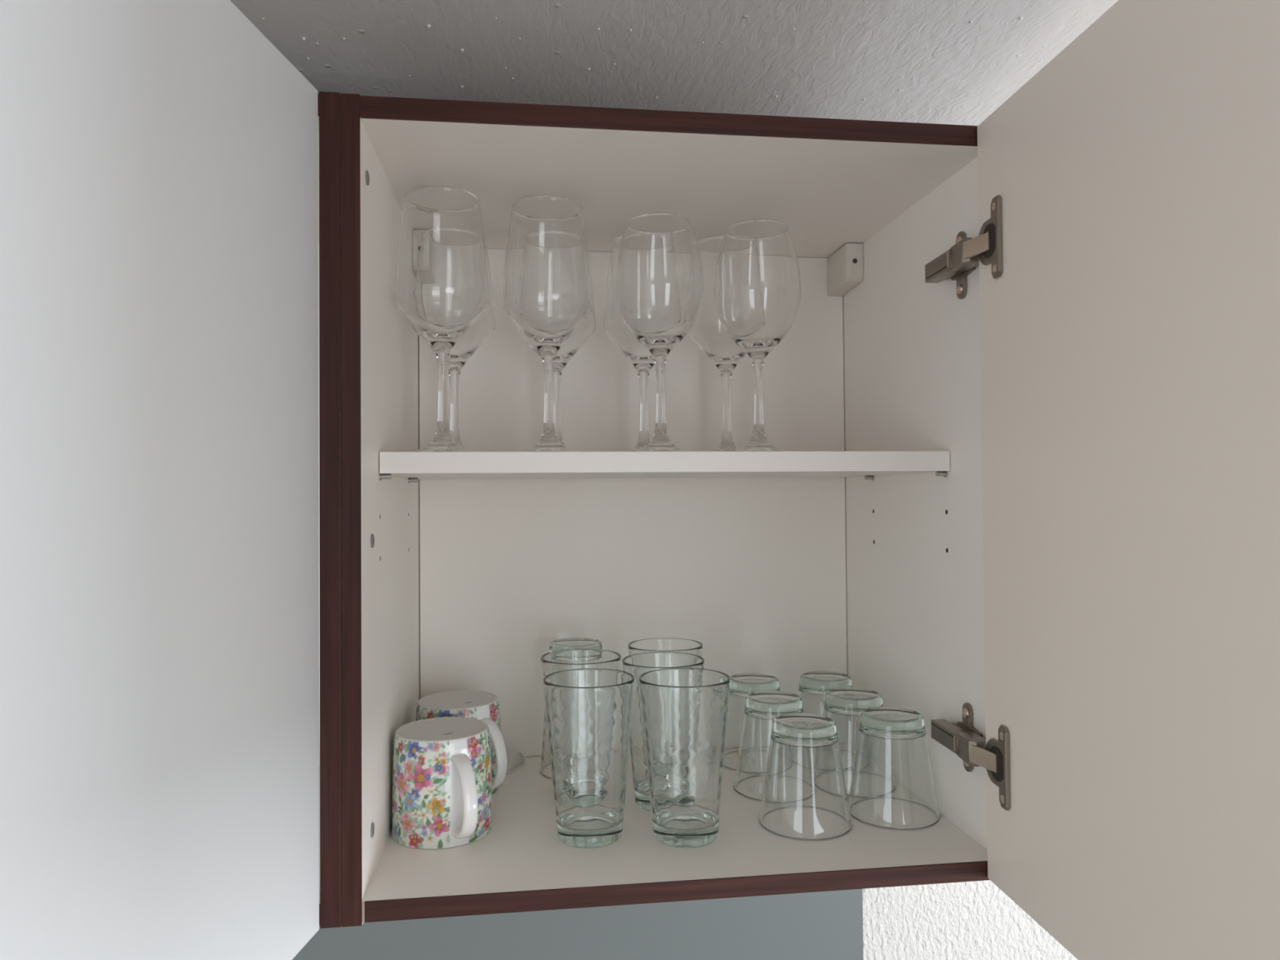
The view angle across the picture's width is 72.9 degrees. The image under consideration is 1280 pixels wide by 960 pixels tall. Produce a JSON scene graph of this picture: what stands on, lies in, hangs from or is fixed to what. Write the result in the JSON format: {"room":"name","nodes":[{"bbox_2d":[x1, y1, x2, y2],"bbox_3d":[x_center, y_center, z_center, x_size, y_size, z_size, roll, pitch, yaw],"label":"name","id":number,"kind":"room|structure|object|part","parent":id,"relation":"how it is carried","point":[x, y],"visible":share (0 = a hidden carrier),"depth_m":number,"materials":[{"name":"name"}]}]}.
{"room":"kitchen","nodes":[
{"label":"kitchen","id":0,"kind":"room"},
{"bbox_2d":[230,0,1118,125],"bbox_3d":[0.083,-0.390,0.000,3.800,0.102,2.126,0,-1,-7],"label":"ceiling","id":1,"kind":"structure","parent":0,"point":[953,62],"depth_m":0.66,"materials":[{"name":"grey paint"}]},
{"bbox_2d":[862,880,1077,959],"bbox_3d":[-0.037,0.711,0.987,3.800,2.068,0.100,0,-1,-7],"label":"wall","id":2,"kind":"structure","parent":0,"point":[975,920],"depth_m":0.99,"materials":[{"name":"grey paint"}]},
{"bbox_2d":[0,0,342,959],"bbox_3d":[-0.448,0.018,0.488,0.506,0.576,0.794,0,-1,-7],"label":"upper cabinet","id":3,"kind":"object","parent":2,"relation":"attached to","point":[171,738],"visible":0.93,"depth_m":0.43,"materials":[{"name":"white laminate"}]},
{"bbox_3d":[-0.480,-0.256,0.729,0.480,0.016,0.318,0,-1,-7],"label":"panel","id":4,"kind":"part","parent":3,"relation":"part of","materials":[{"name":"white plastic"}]},
{"bbox_3d":[-0.498,0.025,0.879,0.480,0.542,0.003,0,-1,-7],"label":"panel","id":5,"kind":"part","parent":3,"relation":"part of","materials":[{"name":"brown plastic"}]},
{"bbox_3d":[-0.476,0.301,0.720,0.480,0.014,0.318,0,-1,-7],"label":"panel","id":6,"kind":"part","parent":3,"relation":"part of","materials":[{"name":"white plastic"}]},
{"bbox_3d":[-0.233,0.021,0.755,0.013,0.575,0.318,0,-1,-7],"label":"panel","id":7,"kind":"part","parent":3,"relation":"part of","materials":[{"name":"brown wood"}]},
{"bbox_2d":[292,888,863,959],"bbox_3d":[-0.585,0.616,0.865,1.684,0.602,0.006,0,-1,-7],"label":"panel","id":8,"kind":"object","parent":2,"relation":"attached to","point":[819,925],"visible":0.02,"depth_m":0.94,"materials":[{"name":"grey"}]},
{"bbox_2d":[340,0,1279,959],"bbox_3d":[0.049,0.016,0.546,0.494,0.575,0.820,0,-1,-7],"label":"upper cabinet","id":9,"kind":"object","parent":2,"relation":"attached to","point":[1070,295],"visible":0.91,"depth_m":0.64,"materials":[{"name":"white laminate"}]},
{"bbox_3d":[-0.220,0.021,0.761,0.013,0.575,0.325,0,-1,-7],"label":"panel","id":10,"kind":"part","parent":9,"relation":"part of","materials":[{"name":"white plastic"}]},
{"bbox_2d":[391,716,492,848],"bbox_3d":[-0.157,0.249,0.719,0.099,0.084,0.082,-1,-1,25],"label":"mug","id":11,"kind":"object","parent":9,"relation":"on","point":[442,797],"visible":1,"depth_m":0.69,"materials":[{"name":"white"}]},
{"bbox_3d":[-0.137,0.250,0.678,0.015,0.064,0.031,0,-1,-32],"label":"handle","id":12,"kind":"part","parent":11,"relation":"part of","materials":[{"name":"white ceramic"}]},
{"bbox_2d":[415,690,507,794],"bbox_3d":[-0.164,0.251,0.824,0.099,0.084,0.082,-1,-1,9],"label":"mug","id":13,"kind":"object","parent":9,"relation":"on","point":[484,706],"visible":0.41,"depth_m":0.80,"materials":[{"name":"white"}]},
{"bbox_3d":[-0.134,0.252,0.791,0.031,0.064,0.015,-1,-1,42],"label":"handle","id":14,"kind":"part","parent":13,"relation":"part of","materials":[{"name":"white ceramic"}]},
{"bbox_2d":[506,750,526,773],"bbox_3d":[-0.128,0.284,0.880,0.009,0.018,0.033,-1,-1,25],"label":"clip","id":15,"kind":"object","parent":9,"relation":"on","point":[516,759],"visible":0.85,"depth_m":0.88,"materials":[{"name":"beige plastic"}]},
{"bbox_2d":[539,637,602,777],"bbox_3d":[-0.065,0.228,0.879,0.074,0.129,0.074,0,-1,-39],"label":"tumbler","id":16,"kind":"object","parent":9,"relation":"on","point":[570,643],"visible":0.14,"depth_m":0.86,"materials":[{"name":"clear glass"}]},
{"bbox_2d":[540,648,621,796],"bbox_3d":[-0.054,0.227,0.800,0.074,0.129,0.074,0,-1,-15],"label":"tumbler","id":17,"kind":"object","parent":9,"relation":"on","point":[574,659],"visible":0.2,"depth_m":0.82,"materials":[{"name":"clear glass"}]},
{"bbox_2d":[543,668,634,848],"bbox_3d":[-0.041,0.225,0.706,0.074,0.129,0.074,-1,-1,25],"label":"tumbler","id":18,"kind":"object","parent":9,"relation":"on","point":[588,711],"visible":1,"depth_m":0.68,"materials":[{"name":"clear glass"}]},
{"bbox_3d":[-0.001,0.023,0.943,0.465,0.541,0.003,0,-1,-7],"label":"panel","id":19,"kind":"part","parent":9,"relation":"part of","materials":[{"name":"white plastic"}]},
{"bbox_2d":[622,652,704,811],"bbox_3d":[0.021,0.226,0.781,0.074,0.129,0.074,-1,-1,8],"label":"tumbler","id":20,"kind":"object","parent":9,"relation":"on","point":[636,664],"visible":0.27,"depth_m":0.76,"materials":[{"name":"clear glass"}]},
{"bbox_2d":[379,451,950,479],"bbox_3d":[0.014,-0.013,0.818,0.465,0.017,0.241,0,-1,-7],"label":"shelf","id":21,"kind":"object","parent":9,"relation":"attached to","point":[436,464],"visible":1,"depth_m":0.70,"materials":[{"name":"white"}]},
{"bbox_2d":[393,185,489,452],"bbox_3d":[-0.168,-0.131,0.739,0.080,0.220,0.080,0,-1,-17],"label":"wine glass","id":22,"kind":"object","parent":21,"relation":"on","point":[442,281],"visible":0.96,"depth_m":0.71,"materials":[{"name":"clear glass"}]},
{"bbox_2d":[393,185,489,356],"bbox_3d":[-0.169,-0.173,0.740,0.080,0.136,0.080,0,-1,-7],"label":"bowl","id":23,"kind":"object","parent":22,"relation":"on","point":[442,281],"depth_m":0.71,"materials":[{"name":"clear glass"}]},
{"bbox_3d":[-0.168,-0.077,0.738,0.010,0.055,0.010,0,-1,-7],"label":"stem","id":24,"kind":"part","parent":22,"relation":"part of","materials":[{"name":"clear glass"}]},
{"bbox_2d":[412,235,495,448],"bbox_3d":[-0.182,-0.129,0.851,0.080,0.220,0.080,0,-1,-17],"label":"wine glass","id":25,"kind":"object","parent":21,"relation":"on","point":[484,326],"visible":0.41,"depth_m":0.84,"materials":[{"name":"clear glass"}]},
{"bbox_2d":[412,235,495,374],"bbox_3d":[-0.183,-0.171,0.852,0.080,0.136,0.080,0,-1,-7],"label":"bowl","id":26,"kind":"object","parent":25,"relation":"on","point":[485,326],"depth_m":0.84,"materials":[{"name":"clear glass"}]},
{"bbox_3d":[-0.182,-0.075,0.850,0.010,0.055,0.010,0,-1,-7],"label":"stem","id":27,"kind":"part","parent":25,"relation":"part of","materials":[{"name":"clear glass"}]},
{"bbox_2d":[502,195,593,451],"bbox_3d":[-0.081,-0.131,0.765,0.080,0.220,0.080,0,-1,2],"label":"wine glass","id":28,"kind":"object","parent":21,"relation":"on","point":[548,288],"visible":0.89,"depth_m":0.74,"materials":[{"name":"clear glass"}]},
{"bbox_2d":[502,195,593,360],"bbox_3d":[-0.081,-0.173,0.766,0.080,0.136,0.080,0,-1,-7],"label":"bowl","id":29,"kind":"object","parent":28,"relation":"on","point":[548,288],"depth_m":0.74,"materials":[{"name":"clear glass"}]},
{"bbox_3d":[-0.081,-0.078,0.764,0.010,0.055,0.010,0,-1,-7],"label":"stem","id":30,"kind":"part","parent":28,"relation":"part of","materials":[{"name":"clear glass"}]},
{"bbox_2d":[515,276,595,446],"bbox_3d":[-0.084,-0.130,0.863,0.080,0.220,0.080,0,-1,-17],"label":"wine glass","id":31,"kind":"object","parent":21,"relation":"on","point":[586,330],"visible":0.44,"depth_m":0.85,"materials":[{"name":"clear glass"}]},
{"bbox_2d":[515,276,595,375],"bbox_3d":[-0.084,-0.171,0.864,0.080,0.136,0.080,0,-1,-7],"label":"bowl","id":32,"kind":"object","parent":31,"relation":"on","point":[587,329],"depth_m":0.85,"materials":[{"name":"clear glass"}]},
{"bbox_3d":[-0.083,-0.076,0.862,0.010,0.055,0.010,0,-1,-7],"label":"stem","id":33,"kind":"part","parent":31,"relation":"part of","materials":[{"name":"clear glass"}]},
{"bbox_2d":[603,235,654,451],"bbox_3d":[0.004,-0.130,0.872,0.080,0.220,0.080,0,-1,2],"label":"wine glass","id":34,"kind":"object","parent":21,"relation":"on","point":[615,329],"visible":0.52,"depth_m":0.86,"materials":[{"name":"clear glass"}]},
{"bbox_2d":[603,235,654,376],"bbox_3d":[0.003,-0.172,0.873,0.080,0.136,0.080,0,-1,-7],"label":"bowl","id":35,"kind":"object","parent":34,"relation":"on","point":[615,328],"depth_m":0.85,"materials":[{"name":"clear glass"}]},
{"bbox_3d":[0.004,-0.076,0.871,0.010,0.055,0.010,0,-1,-7],"label":"stem","id":36,"kind":"part","parent":34,"relation":"part of","materials":[{"name":"clear glass"}]},
{"bbox_2d":[615,213,703,451],"bbox_3d":[0.018,-0.126,0.776,0.079,0.209,0.079,0,-1,-13],"label":"wine glass","id":37,"kind":"object","parent":21,"relation":"on","point":[660,279],"visible":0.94,"depth_m":0.75,"materials":[{"name":"clear glass"}]},
{"bbox_2d":[615,213,703,361],"bbox_3d":[0.018,-0.168,0.777,0.079,0.125,0.079,0,-1,-7],"label":"bowl","id":38,"kind":"object","parent":37,"relation":"on","point":[660,279],"depth_m":0.75,"materials":[{"name":"clear glass"}]},
{"bbox_3d":[0.018,-0.078,0.775,0.010,0.055,0.010,0,-1,-7],"label":"stem","id":39,"kind":"part","parent":37,"relation":"part of","materials":[{"name":"clear glass"}]},
{"bbox_2d":[687,235,746,451],"bbox_3d":[0.087,-0.131,0.881,0.080,0.220,0.080,0,-1,-17],"label":"wine glass","id":40,"kind":"object","parent":21,"relation":"on","point":[708,332],"visible":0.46,"depth_m":0.86,"materials":[{"name":"clear glass"}]},
{"bbox_2d":[687,235,746,377],"bbox_3d":[0.087,-0.172,0.881,0.080,0.136,0.080,0,-1,-7],"label":"bowl","id":41,"kind":"object","parent":40,"relation":"on","point":[708,332],"depth_m":0.85,"materials":[{"name":"clear glass"}]},
{"bbox_3d":[0.088,-0.077,0.880,0.010,0.055,0.010,0,-1,-7],"label":"stem","id":42,"kind":"part","parent":40,"relation":"part of","materials":[{"name":"clear glass"}]},
{"bbox_2d":[714,219,800,451],"bbox_3d":[0.108,-0.127,0.796,0.079,0.209,0.079,0,-1,-13],"label":"wine glass","id":43,"kind":"object","parent":21,"relation":"on","point":[757,282],"visible":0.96,"depth_m":0.77,"materials":[{"name":"clear glass"}]},
{"bbox_2d":[714,219,800,364],"bbox_3d":[0.108,-0.169,0.797,0.079,0.125,0.079,0,-1,-7],"label":"bowl","id":44,"kind":"object","parent":43,"relation":"on","point":[757,282],"depth_m":0.77,"materials":[{"name":"clear glass"}]},
{"bbox_3d":[0.109,-0.079,0.796,0.010,0.055,0.010,0,-1,-7],"label":"stem","id":45,"kind":"part","parent":43,"relation":"part of","materials":[{"name":"clear glass"}]},
{"bbox_2d":[627,638,702,657],"bbox_3d":[0.025,0.227,0.860,0.074,0.129,0.074,-1,-1,33],"label":"tumbler","id":46,"kind":"object","parent":9,"relation":"on","point":[651,645],"visible":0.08,"depth_m":0.89,"materials":[{"name":"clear glass"}]},
{"bbox_3d":[0.016,-0.259,0.796,0.467,0.016,0.325,0,-1,-7],"label":"panel","id":47,"kind":"part","parent":9,"relation":"part of","materials":[{"name":"white plastic"}]},
{"bbox_3d":[0.020,0.298,0.787,0.467,0.014,0.325,0,-1,-7],"label":"panel","id":48,"kind":"part","parent":9,"relation":"part of","materials":[{"name":"white plastic"}]},
{"bbox_2d":[639,667,730,848],"bbox_3d":[0.037,0.225,0.705,0.074,0.129,0.074,-1,-1,29],"label":"tumbler","id":49,"kind":"object","parent":9,"relation":"on","point":[684,710],"visible":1,"depth_m":0.68,"materials":[{"name":"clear glass"}]},
{"bbox_2d":[723,673,780,769],"bbox_3d":[0.118,0.249,0.902,0.077,0.086,0.077,-1,-1,5],"label":"tumbler","id":50,"kind":"object","parent":9,"relation":"on","point":[741,685],"visible":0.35,"depth_m":0.88,"materials":[{"name":"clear glass"}]},
{"bbox_2d":[733,690,804,799],"bbox_3d":[0.127,0.247,0.819,0.077,0.086,0.077,-1,-1,17],"label":"tumbler","id":51,"kind":"object","parent":9,"relation":"on","point":[761,708],"visible":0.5,"depth_m":0.80,"materials":[{"name":"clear glass"}]},
{"bbox_2d":[759,712,852,839],"bbox_3d":[0.139,0.246,0.733,0.079,0.086,0.079,0,-1,-7],"label":"tumbler","id":52,"kind":"object","parent":9,"relation":"on","point":[805,795],"visible":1,"depth_m":0.71,"materials":[{"name":"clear glass"}]},
{"bbox_2d":[797,671,852,715],"bbox_3d":[0.195,0.248,0.911,0.077,0.086,0.077,-1,-1,9],"label":"tumbler","id":53,"kind":"object","parent":9,"relation":"on","point":[814,686],"visible":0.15,"depth_m":0.89,"materials":[{"name":"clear glass"}]},
{"bbox_2d":[822,687,883,795],"bbox_3d":[0.205,0.247,0.831,0.079,0.086,0.079,0,-1,-42],"label":"tumbler","id":54,"kind":"object","parent":9,"relation":"on","point":[845,706],"visible":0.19,"depth_m":0.81,"materials":[{"name":"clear glass"}]},
{"bbox_2d":[848,706,939,829],"bbox_3d":[0.219,0.246,0.753,0.077,0.086,0.077,-1,-1,28],"label":"tumbler","id":55,"kind":"object","parent":9,"relation":"on","point":[892,785],"visible":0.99,"depth_m":0.73,"materials":[{"name":"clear glass"}]},
{"bbox_3d":[0.256,0.018,0.822,0.013,0.572,0.325,0,-1,-7],"label":"panel","id":56,"kind":"part","parent":9,"relation":"part of","materials":[{"name":"white plastic"}]},
{"bbox_3d":[0.260,-0.175,0.701,0.008,0.055,0.054,0,-1,-7],"label":"mounting plate","id":57,"kind":"part","parent":9,"relation":"part of","materials":[{"name":"silver metal"}]},
{"bbox_3d":[0.263,0.208,0.694,0.008,0.055,0.054,0,-1,-7],"label":"mounting plate","id":58,"kind":"part","parent":9,"relation":"part of","materials":[{"name":"silver metal"}]},
{"bbox_3d":[0.253,-0.176,0.650,0.003,0.013,0.028,0,-1,-18],"label":"link arm","id":59,"kind":"part","parent":9,"relation":"part of","materials":[{"name":"silver metal"}]},
{"bbox_3d":[0.256,0.207,0.644,0.003,0.013,0.028,0,-1,-18],"label":"link arm","id":60,"kind":"part","parent":9,"relation":"part of","materials":[{"name":"silver metal"}]},
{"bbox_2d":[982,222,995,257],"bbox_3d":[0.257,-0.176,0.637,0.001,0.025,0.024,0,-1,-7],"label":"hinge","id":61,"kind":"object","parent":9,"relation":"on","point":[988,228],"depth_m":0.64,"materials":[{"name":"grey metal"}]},
{"bbox_3d":[0.257,-0.176,0.639,0.004,0.059,0.034,0,-1,-5],"label":"cup plate","id":62,"kind":"part","parent":9,"relation":"part of","materials":[{"name":"silver metal"}]},
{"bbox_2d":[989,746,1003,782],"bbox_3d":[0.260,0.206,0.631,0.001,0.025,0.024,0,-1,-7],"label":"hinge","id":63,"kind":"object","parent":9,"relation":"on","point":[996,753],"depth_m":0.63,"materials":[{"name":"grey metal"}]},
{"bbox_3d":[0.260,0.207,0.633,0.004,0.059,0.034,0,-1,-5],"label":"cup plate","id":64,"kind":"part","parent":9,"relation":"part of","materials":[{"name":"silver metal"}]},
{"bbox_3d":[0.288,0.011,0.411,0.035,0.568,0.492,0,-1,-7],"label":"door","id":65,"kind":"part","parent":9,"relation":"part of","materials":[{"name":"beige"}]}
]}

